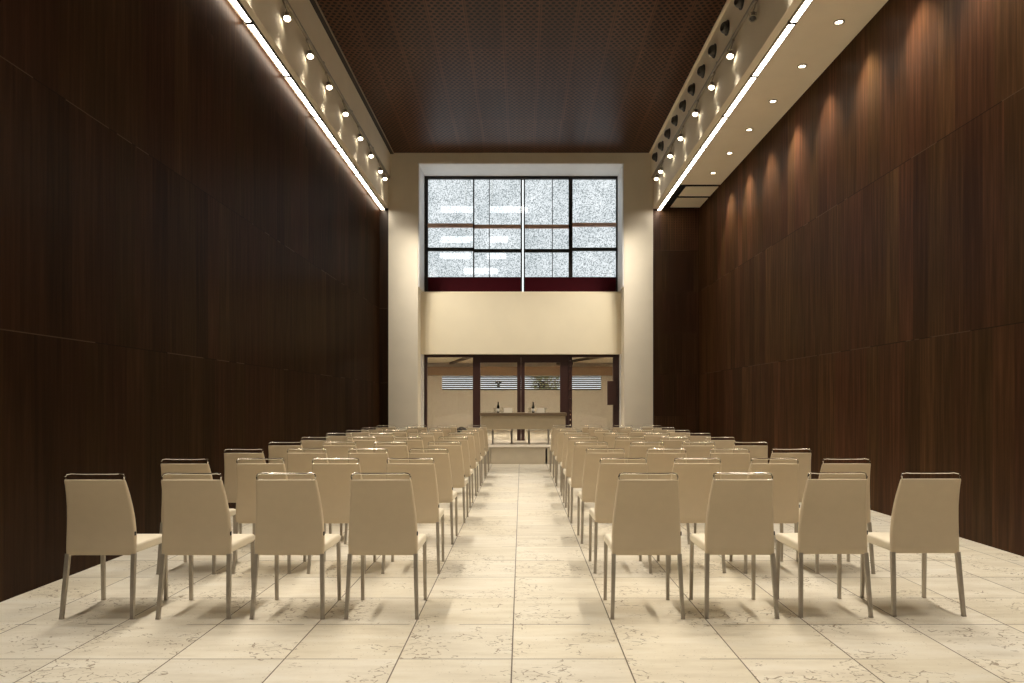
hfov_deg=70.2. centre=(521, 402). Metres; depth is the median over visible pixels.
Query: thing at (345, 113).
spotlight
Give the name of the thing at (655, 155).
air nozzle
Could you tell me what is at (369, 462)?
chair
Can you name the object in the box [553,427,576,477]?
chair
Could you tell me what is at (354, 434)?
chair
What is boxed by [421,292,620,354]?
wall panel
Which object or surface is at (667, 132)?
air nozzle
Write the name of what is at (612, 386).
box
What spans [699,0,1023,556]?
wall
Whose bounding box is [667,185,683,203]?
soffit
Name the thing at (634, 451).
chair
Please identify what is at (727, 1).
trim
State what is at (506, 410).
name plate
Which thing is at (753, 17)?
spotlight
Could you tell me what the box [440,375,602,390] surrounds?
window
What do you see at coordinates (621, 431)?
chair
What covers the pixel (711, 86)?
spotlight
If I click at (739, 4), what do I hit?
air nozzle
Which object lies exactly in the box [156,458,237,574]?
chair
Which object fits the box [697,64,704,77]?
air nozzle
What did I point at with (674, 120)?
air nozzle
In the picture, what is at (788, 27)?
strip light
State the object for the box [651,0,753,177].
rail
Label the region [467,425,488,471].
chair
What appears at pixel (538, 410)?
name plate
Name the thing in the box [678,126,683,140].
spotlight
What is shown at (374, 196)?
strip light
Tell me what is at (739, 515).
chair
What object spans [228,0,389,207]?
soffit
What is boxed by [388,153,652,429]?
wall
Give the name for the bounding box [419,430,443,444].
chair
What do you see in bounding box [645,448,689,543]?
chair
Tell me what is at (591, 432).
chair
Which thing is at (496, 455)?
stage
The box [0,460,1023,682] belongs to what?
floor
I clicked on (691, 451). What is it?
chair
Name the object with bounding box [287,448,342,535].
chair
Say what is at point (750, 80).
strip light
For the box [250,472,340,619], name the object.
chair
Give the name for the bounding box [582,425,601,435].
chair
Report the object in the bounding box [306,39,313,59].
spotlight
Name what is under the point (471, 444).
chair
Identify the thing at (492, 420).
conference table
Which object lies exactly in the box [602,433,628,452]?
chair
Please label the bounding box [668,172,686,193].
strip light
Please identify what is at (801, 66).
recessed light
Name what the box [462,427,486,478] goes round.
chair
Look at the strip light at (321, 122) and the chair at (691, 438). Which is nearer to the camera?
the chair at (691, 438)
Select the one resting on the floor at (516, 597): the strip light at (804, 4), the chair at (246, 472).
the chair at (246, 472)
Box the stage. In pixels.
[478,448,560,463]
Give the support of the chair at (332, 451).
on the floor at (516, 597)
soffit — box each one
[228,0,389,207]
[651,0,887,208]
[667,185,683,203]
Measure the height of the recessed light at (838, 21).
0.016 m
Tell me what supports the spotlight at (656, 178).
attached to the rail at (751, 6)
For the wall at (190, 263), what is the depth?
7.00 m
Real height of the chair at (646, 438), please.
0.919 m
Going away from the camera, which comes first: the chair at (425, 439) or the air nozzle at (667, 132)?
the chair at (425, 439)
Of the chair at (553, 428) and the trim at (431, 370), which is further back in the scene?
the trim at (431, 370)
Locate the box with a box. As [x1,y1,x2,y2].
[607,381,617,404]
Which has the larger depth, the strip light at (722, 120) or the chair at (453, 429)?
the chair at (453, 429)
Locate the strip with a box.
[380,208,387,426]
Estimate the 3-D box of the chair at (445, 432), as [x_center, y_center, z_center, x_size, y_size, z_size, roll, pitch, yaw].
[-1.455,0.892,13.246,0.466,0.919,0.499,0,0,0]
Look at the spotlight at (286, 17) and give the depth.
10.07 m
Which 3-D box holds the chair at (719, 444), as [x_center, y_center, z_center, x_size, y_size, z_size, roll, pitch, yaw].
[2.557,0.892,9.591,0.466,0.919,0.499,0,0,1]
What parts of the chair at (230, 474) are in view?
leg, backrest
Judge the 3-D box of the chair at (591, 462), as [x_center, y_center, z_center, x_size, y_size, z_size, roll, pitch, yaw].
[0.797,0.892,7.201,0.466,0.919,0.499,0,0,-1]
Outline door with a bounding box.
[424,355,618,440]
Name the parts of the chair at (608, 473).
leg, seat, leg, backrest, leg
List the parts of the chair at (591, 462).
leg, leg, backrest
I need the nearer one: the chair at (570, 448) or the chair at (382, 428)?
the chair at (570, 448)
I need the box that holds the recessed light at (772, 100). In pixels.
[769,99,777,103]
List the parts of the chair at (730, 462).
backrest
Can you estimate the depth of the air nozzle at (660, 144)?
16.52 m
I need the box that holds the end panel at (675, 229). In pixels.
[653,204,698,435]
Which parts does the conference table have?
leg, leg, modesty panel, leg, leg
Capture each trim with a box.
[310,0,392,153]
[418,163,623,291]
[421,354,423,426]
[428,367,612,374]
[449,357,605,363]
[619,354,620,426]
[649,0,730,153]
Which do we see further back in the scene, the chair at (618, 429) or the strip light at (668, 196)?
the strip light at (668, 196)
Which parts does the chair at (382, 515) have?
leg, leg, backrest, leg, seat, leg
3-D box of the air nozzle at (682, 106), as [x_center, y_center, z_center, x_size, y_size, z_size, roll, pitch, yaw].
[3.179,-5.860,14.350,0.123,0.224,0.224,0,0,-10]
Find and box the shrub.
[531,384,558,388]
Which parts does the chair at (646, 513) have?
leg, seat, leg, backrest, leg, leg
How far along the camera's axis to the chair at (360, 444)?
9.36 m
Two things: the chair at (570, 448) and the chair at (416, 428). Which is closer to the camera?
the chair at (570, 448)
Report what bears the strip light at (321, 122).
attached to the soffit at (287, 40)
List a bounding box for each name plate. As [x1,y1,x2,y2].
[504,408,511,412]
[536,408,544,412]
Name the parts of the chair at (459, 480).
backrest, leg, leg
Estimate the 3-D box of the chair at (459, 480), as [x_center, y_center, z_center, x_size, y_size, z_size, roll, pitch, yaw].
[-0.859,0.892,8.404,0.466,0.919,0.499,0,0,1]
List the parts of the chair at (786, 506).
leg, backrest, leg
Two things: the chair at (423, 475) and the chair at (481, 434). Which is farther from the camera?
the chair at (481, 434)
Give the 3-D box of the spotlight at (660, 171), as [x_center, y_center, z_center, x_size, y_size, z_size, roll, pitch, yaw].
[3.203,-5.428,16.747,0.118,0.284,0.126,0,0,0]
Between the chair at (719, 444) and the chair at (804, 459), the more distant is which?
the chair at (719, 444)
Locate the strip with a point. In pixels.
(383, 213)
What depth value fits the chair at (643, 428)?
14.21 m
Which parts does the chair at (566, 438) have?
leg, leg, backrest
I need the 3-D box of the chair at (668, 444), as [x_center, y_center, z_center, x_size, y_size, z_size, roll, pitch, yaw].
[1.967,0.892,9.590,0.466,0.919,0.499,0,0,-1]
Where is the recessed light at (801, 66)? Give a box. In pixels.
[797,64,806,68]
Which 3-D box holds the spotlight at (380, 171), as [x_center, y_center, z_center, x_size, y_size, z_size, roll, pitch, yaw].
[-3.243,-5.428,16.747,0.118,0.284,0.126,0,0,0]
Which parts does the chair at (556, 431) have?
leg, backrest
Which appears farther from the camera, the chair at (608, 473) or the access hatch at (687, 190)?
the access hatch at (687, 190)
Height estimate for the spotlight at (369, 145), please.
0.284 m
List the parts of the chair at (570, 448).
leg, leg, backrest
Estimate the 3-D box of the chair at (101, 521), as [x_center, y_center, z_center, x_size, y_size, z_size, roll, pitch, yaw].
[-2.652,0.892,4.763,0.466,0.919,0.499,0,0,0]
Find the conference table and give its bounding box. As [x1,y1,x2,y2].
[480,412,566,444]
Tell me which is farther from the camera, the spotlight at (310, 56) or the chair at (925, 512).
the spotlight at (310, 56)
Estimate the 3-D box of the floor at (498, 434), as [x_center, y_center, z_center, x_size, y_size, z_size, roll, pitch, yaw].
[0.000,1.023,21.142,10.000,0.100,10.115,0,0,0]
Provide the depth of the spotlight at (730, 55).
11.17 m
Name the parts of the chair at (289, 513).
leg, leg, backrest, leg, seat, leg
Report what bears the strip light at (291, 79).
attached to the soffit at (287, 40)
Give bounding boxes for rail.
[286,0,389,177]
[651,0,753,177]
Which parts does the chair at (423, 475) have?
leg, backrest, leg, seat, leg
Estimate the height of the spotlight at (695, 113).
0.284 m
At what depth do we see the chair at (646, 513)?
4.58 m
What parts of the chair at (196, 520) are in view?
leg, leg, backrest, leg, seat, leg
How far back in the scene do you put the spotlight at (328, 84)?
12.27 m
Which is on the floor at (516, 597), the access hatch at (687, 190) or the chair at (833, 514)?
the chair at (833, 514)
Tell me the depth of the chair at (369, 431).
12.97 m
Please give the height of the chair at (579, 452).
0.919 m
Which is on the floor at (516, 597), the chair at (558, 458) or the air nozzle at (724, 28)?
the chair at (558, 458)
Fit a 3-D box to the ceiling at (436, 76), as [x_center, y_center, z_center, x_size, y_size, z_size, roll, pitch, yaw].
[0.000,-6.270,7.600,6.520,0.100,21.200,0,0,0]
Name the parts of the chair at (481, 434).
backrest, leg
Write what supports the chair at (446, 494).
on the floor at (516, 597)
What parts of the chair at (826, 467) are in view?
leg, backrest, leg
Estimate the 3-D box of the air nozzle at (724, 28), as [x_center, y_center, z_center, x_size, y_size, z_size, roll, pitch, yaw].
[3.179,-5.860,11.366,0.123,0.224,0.224,0,0,-10]
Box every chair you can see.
[59,472,168,619]
[155,472,254,619]
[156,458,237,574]
[224,448,265,533]
[232,458,306,573]
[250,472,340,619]
[268,442,303,472]
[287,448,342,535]
[301,437,330,452]
[307,458,375,573]
[322,442,356,462]
[326,433,352,445]
[344,448,388,543]
[344,473,426,619]
[346,430,369,439]
[347,437,376,452]
[361,427,382,435]
[368,433,394,444]
[373,442,408,462]
[376,425,395,431]
[381,458,444,573]
[383,430,407,439]
[393,437,423,452]
[396,427,417,438]
[407,425,426,435]
[408,433,434,452]
[409,448,457,544]
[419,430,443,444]
[427,442,468,522]
[429,427,450,439]
[437,425,456,435]
[438,437,473,507]
[447,433,477,495]
[455,430,482,485]
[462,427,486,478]
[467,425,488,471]
[550,425,571,471]
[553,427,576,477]
[555,430,581,485]
[560,433,589,495]
[563,437,597,507]
[567,442,607,522]
[577,448,624,543]
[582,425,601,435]
[587,427,608,439]
[589,458,651,573]
[593,430,617,445]
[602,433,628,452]
[603,473,684,619]
[613,425,632,435]
[613,437,644,462]
[620,427,641,439]
[628,442,663,462]
[630,430,653,439]
[642,425,661,431]
[643,433,669,445]
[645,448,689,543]
[654,427,674,435]
[656,458,725,573]
[659,437,689,452]
[666,430,689,439]
[680,442,714,462]
[684,433,710,445]
[689,472,779,618]
[694,448,749,533]
[704,437,734,452]
[729,458,803,573]
[732,442,767,466]
[769,448,810,532]
[775,472,873,617]
[796,458,875,573]
[860,472,966,616]
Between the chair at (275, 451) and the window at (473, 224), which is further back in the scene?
the window at (473, 224)
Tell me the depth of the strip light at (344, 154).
14.49 m
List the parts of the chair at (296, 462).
backrest, leg, leg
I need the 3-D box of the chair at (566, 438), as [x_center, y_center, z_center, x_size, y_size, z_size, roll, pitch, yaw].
[0.810,0.892,10.821,0.466,0.919,0.499,0,0,1]
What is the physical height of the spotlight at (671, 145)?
0.284 m
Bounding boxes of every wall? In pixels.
[0,0,379,601]
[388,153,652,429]
[428,363,612,429]
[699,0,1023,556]
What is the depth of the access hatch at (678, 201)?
17.49 m
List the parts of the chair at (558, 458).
leg, backrest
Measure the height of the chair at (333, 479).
0.919 m
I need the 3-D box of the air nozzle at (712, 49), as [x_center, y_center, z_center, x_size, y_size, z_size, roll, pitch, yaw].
[3.179,-5.860,12.112,0.123,0.224,0.224,0,0,-10]
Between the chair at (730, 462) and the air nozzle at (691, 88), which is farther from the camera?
the air nozzle at (691, 88)
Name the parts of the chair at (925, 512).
leg, seat, leg, leg, backrest, leg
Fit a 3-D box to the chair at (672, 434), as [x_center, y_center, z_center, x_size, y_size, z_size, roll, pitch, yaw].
[2.538,0.892,12.005,0.466,0.919,0.499,0,0,0]
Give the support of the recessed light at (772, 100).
attached to the soffit at (814, 41)
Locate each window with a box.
[424,176,617,291]
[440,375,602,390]
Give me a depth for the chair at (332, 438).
10.57 m
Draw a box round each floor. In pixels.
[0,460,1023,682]
[428,430,612,447]
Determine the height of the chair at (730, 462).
0.919 m
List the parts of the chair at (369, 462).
leg, backrest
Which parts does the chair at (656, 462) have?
backrest, leg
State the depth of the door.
18.81 m
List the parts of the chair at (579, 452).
leg, leg, backrest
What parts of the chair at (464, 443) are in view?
backrest, leg, leg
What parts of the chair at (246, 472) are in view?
leg, backrest, leg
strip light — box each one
[230,0,252,22]
[245,21,290,76]
[284,75,319,116]
[313,116,341,148]
[338,148,359,173]
[356,173,373,193]
[370,193,384,209]
[657,194,672,209]
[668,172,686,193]
[683,148,704,173]
[700,116,728,148]
[722,75,757,116]
[751,22,796,76]
[788,0,812,22]
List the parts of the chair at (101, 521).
leg, backrest, leg, leg, seat, leg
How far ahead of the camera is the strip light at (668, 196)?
17.40 m
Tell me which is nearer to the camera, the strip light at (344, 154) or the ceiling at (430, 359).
the strip light at (344, 154)
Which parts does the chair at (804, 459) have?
backrest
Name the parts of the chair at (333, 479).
leg, leg, backrest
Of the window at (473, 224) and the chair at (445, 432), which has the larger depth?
the window at (473, 224)
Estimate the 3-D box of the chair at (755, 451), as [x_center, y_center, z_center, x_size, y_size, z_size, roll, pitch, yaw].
[2.570,0.892,8.393,0.466,0.919,0.499,0,0,0]
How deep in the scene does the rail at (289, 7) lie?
12.48 m
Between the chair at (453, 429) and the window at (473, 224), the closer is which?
the chair at (453, 429)
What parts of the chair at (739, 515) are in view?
leg, seat, leg, backrest, leg, leg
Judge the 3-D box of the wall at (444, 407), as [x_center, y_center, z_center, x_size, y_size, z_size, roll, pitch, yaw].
[0.000,-0.288,22.550,10.400,2.523,7.300,0,0,0]
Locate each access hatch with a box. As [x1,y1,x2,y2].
[671,194,707,206]
[679,185,717,195]
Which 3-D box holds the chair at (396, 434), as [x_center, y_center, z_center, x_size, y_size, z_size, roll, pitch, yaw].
[-2.045,0.892,12.009,0.466,0.919,0.499,0,0,1]
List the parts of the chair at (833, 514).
leg, seat, leg, backrest, leg, leg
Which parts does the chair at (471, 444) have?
backrest, leg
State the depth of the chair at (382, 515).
4.58 m
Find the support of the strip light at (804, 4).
attached to the soffit at (814, 41)
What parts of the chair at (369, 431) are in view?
backrest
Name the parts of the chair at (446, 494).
backrest, leg, leg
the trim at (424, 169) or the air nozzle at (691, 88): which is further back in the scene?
the trim at (424, 169)
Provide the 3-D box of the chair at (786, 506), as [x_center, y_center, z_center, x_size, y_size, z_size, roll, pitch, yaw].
[1.998,0.892,5.977,0.466,0.919,0.499,0,0,1]
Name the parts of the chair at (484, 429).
backrest, leg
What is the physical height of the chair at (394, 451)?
0.919 m
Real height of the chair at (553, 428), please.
0.919 m
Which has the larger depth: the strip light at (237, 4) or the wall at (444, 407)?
the wall at (444, 407)
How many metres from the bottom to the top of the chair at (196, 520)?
0.919 m
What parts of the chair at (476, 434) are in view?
backrest, leg, leg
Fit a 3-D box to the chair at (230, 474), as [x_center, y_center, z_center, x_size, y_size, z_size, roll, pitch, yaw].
[-2.646,0.892,7.180,0.466,0.919,0.499,0,0,1]
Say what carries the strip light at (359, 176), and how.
attached to the soffit at (287, 40)
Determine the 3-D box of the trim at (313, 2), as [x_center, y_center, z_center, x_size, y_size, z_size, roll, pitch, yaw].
[-3.220,-6.205,7.550,0.080,0.030,21.100,0,0,0]
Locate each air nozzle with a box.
[652,152,657,161]
[658,141,663,150]
[664,128,669,138]
[671,115,677,125]
[679,100,685,111]
[687,83,694,95]
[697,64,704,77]
[708,43,716,57]
[720,20,729,35]
[734,0,743,9]
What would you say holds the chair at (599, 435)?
on the floor at (516, 597)
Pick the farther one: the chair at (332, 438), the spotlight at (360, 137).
the spotlight at (360, 137)
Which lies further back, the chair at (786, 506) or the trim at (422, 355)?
the trim at (422, 355)
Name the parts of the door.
post, post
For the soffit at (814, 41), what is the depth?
11.38 m
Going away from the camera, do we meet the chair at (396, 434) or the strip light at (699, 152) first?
the chair at (396, 434)
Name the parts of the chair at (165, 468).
leg, backrest, leg, seat, leg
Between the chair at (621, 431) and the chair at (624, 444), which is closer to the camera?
the chair at (624, 444)
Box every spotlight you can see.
[282,0,290,21]
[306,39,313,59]
[325,72,332,89]
[342,100,348,116]
[357,126,362,140]
[368,144,373,157]
[378,160,382,173]
[654,168,658,180]
[658,160,663,173]
[667,144,672,157]
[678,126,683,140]
[692,100,698,116]
[708,72,714,89]
[726,39,734,59]
[749,0,757,21]
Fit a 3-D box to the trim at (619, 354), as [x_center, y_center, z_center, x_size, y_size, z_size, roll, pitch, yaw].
[2.535,-0.139,18.785,0.030,2.223,0.330,0,0,0]
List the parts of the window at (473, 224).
rail, rail, pane, pane, rail, rail, pane, pane, rail, rail, pane, rail, rail, pane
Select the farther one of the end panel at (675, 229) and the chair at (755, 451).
the end panel at (675, 229)
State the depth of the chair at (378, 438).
10.58 m
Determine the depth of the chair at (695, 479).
5.79 m
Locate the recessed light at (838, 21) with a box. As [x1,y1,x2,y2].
[833,19,844,25]
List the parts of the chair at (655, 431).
backrest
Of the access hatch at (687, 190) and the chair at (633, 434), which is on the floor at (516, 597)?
the chair at (633, 434)
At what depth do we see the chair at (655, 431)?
13.00 m
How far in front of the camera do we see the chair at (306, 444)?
9.36 m
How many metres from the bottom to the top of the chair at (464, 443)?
0.919 m
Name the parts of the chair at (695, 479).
backrest, leg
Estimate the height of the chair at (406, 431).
0.919 m
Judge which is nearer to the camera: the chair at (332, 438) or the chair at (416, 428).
the chair at (332, 438)
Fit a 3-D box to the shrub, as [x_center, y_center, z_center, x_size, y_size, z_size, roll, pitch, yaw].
[0.843,0.097,26.757,2.029,2.512,0.575,0,0,0]
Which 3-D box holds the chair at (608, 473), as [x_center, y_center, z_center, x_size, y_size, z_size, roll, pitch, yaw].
[0.801,0.892,5.985,0.466,0.919,0.499,0,0,0]
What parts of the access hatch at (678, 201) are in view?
hatch panel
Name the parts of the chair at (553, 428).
backrest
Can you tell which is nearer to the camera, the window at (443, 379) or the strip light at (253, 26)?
the strip light at (253, 26)
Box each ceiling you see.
[317,0,726,152]
[428,357,612,362]
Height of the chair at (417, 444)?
0.919 m
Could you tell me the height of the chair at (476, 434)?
0.919 m

